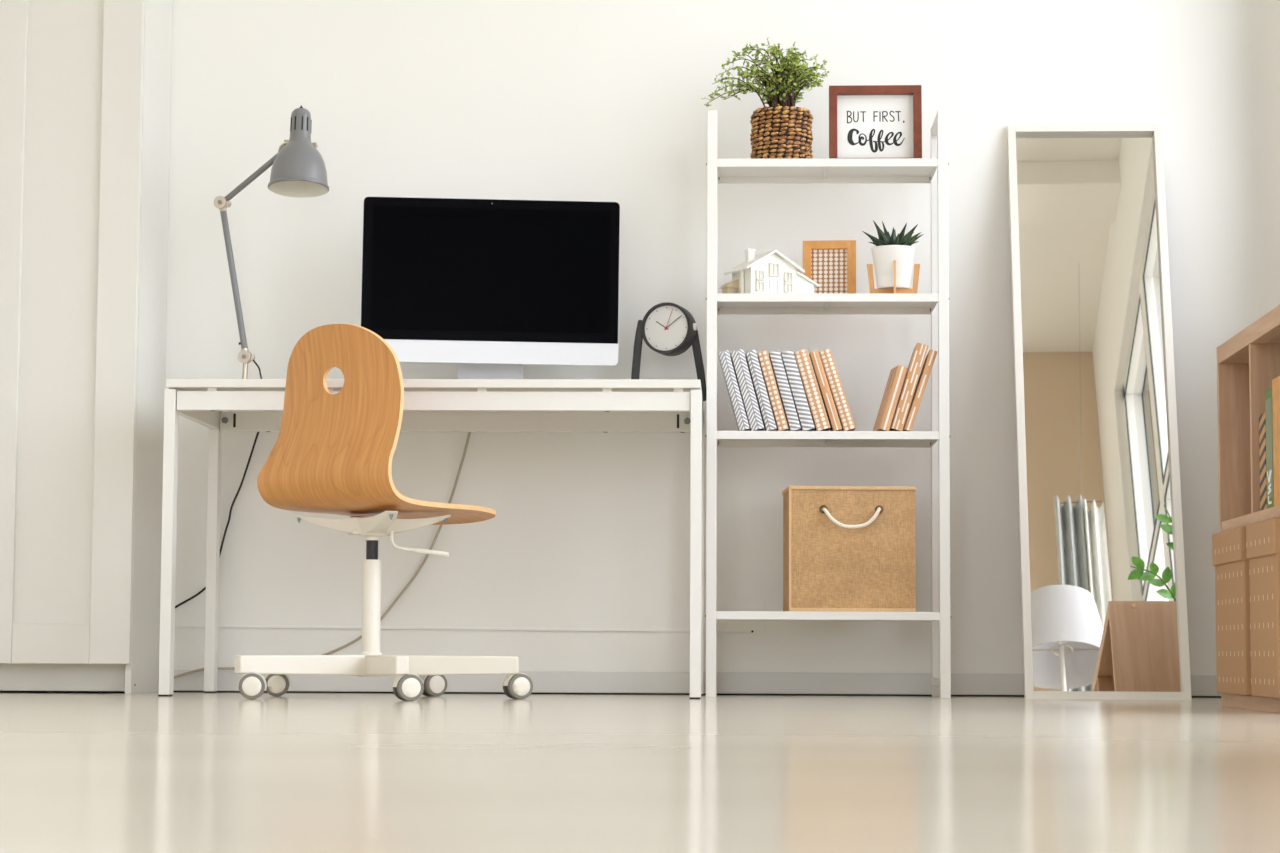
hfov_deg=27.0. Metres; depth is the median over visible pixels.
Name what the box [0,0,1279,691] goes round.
wall
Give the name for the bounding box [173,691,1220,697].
trim
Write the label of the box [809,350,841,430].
book
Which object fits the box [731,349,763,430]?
book
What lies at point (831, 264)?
photo frame
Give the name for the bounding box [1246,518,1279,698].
box
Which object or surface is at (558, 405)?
desk
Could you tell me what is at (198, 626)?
trim
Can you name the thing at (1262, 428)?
book
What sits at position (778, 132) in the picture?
woven basket
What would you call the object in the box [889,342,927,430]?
book
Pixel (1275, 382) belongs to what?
book
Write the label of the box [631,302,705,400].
desk clock
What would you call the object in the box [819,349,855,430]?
book
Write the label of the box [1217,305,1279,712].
bookcase
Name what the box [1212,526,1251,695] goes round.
box
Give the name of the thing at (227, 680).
baseboard
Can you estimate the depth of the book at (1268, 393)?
5.16 m
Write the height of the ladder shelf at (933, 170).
1.466 m
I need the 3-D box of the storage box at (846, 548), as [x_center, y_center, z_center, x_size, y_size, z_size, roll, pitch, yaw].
[0.525,0.312,6.709,0.318,0.311,0.267,0,-5,-1]
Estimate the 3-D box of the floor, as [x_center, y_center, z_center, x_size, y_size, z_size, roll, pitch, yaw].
[-0.650,0.342,2.188,4.950,0.100,10.170,0,-5,2]
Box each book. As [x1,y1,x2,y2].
[718,350,749,430]
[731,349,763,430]
[745,349,776,430]
[757,350,788,430]
[769,350,800,430]
[781,349,814,430]
[794,349,830,430]
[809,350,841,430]
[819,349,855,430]
[873,365,907,430]
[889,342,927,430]
[903,349,936,430]
[1259,413,1266,509]
[1265,387,1274,508]
[1272,376,1279,505]
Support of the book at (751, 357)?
on the ladder shelf at (933, 170)
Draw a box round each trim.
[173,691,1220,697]
[175,625,753,632]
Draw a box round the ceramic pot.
[871,245,915,288]
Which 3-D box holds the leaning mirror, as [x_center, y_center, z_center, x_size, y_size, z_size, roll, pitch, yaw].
[1.155,-0.060,6.764,0.402,1.506,0.417,0,-5,3]
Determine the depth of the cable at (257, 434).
7.00 m
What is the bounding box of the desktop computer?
[360,196,619,378]
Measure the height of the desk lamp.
0.798 m
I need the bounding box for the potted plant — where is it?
[701,38,828,106]
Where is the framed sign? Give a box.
[829,85,921,158]
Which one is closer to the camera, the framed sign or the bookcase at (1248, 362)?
the bookcase at (1248, 362)
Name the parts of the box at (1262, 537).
lid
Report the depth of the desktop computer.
6.81 m
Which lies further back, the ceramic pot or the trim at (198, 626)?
the trim at (198, 626)
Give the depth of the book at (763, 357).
6.64 m
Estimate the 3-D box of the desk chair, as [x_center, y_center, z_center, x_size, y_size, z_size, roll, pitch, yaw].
[-0.579,0.203,6.221,0.666,0.859,0.690,0,-5,2]
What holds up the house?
on the ladder shelf at (933, 170)
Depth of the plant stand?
6.73 m
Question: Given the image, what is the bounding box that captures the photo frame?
[803,240,855,292]
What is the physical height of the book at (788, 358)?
0.206 m
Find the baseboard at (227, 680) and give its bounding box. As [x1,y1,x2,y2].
[173,670,1220,695]
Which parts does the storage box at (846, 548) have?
rope handle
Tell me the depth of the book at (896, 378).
6.64 m
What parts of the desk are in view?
leg, rail, leg, rail, rail, leg, leg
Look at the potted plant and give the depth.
6.80 m
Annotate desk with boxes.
[158,379,703,698]
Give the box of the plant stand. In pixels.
[867,260,919,292]
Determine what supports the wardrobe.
on the floor
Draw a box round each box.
[782,486,915,611]
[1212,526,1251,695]
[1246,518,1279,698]
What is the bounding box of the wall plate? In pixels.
[725,600,764,632]
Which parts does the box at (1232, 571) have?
lid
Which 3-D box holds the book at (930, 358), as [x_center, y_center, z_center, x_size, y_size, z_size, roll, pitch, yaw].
[0.701,-0.084,6.703,0.084,0.205,0.148,0,-5,2]
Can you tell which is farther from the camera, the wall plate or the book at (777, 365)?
the wall plate
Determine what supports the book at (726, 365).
on the ladder shelf at (933, 170)
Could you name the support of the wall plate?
attached to the wall
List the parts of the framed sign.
frame rail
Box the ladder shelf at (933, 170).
[705,110,950,698]
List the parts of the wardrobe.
door panel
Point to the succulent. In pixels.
(885, 238)
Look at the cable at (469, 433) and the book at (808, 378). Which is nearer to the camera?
the book at (808, 378)
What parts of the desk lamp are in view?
arm, post, arm, power cord, lamp shade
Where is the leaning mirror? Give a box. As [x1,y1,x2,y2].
[1007,124,1191,699]
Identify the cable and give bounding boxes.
[174,432,470,678]
[175,432,258,607]
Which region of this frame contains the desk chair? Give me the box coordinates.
[235,324,532,700]
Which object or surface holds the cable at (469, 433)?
hanging from the desk
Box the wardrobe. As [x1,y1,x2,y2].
[0,0,172,693]
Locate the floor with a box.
[0,691,1279,852]
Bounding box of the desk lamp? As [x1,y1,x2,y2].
[214,105,328,378]
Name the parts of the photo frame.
frame, frame, frame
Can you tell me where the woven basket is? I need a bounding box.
[750,106,812,158]
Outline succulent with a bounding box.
[862,220,922,245]
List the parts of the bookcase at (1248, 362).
panel, panel, shelf, panel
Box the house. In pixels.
[719,249,818,292]
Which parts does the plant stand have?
leg, leg, leg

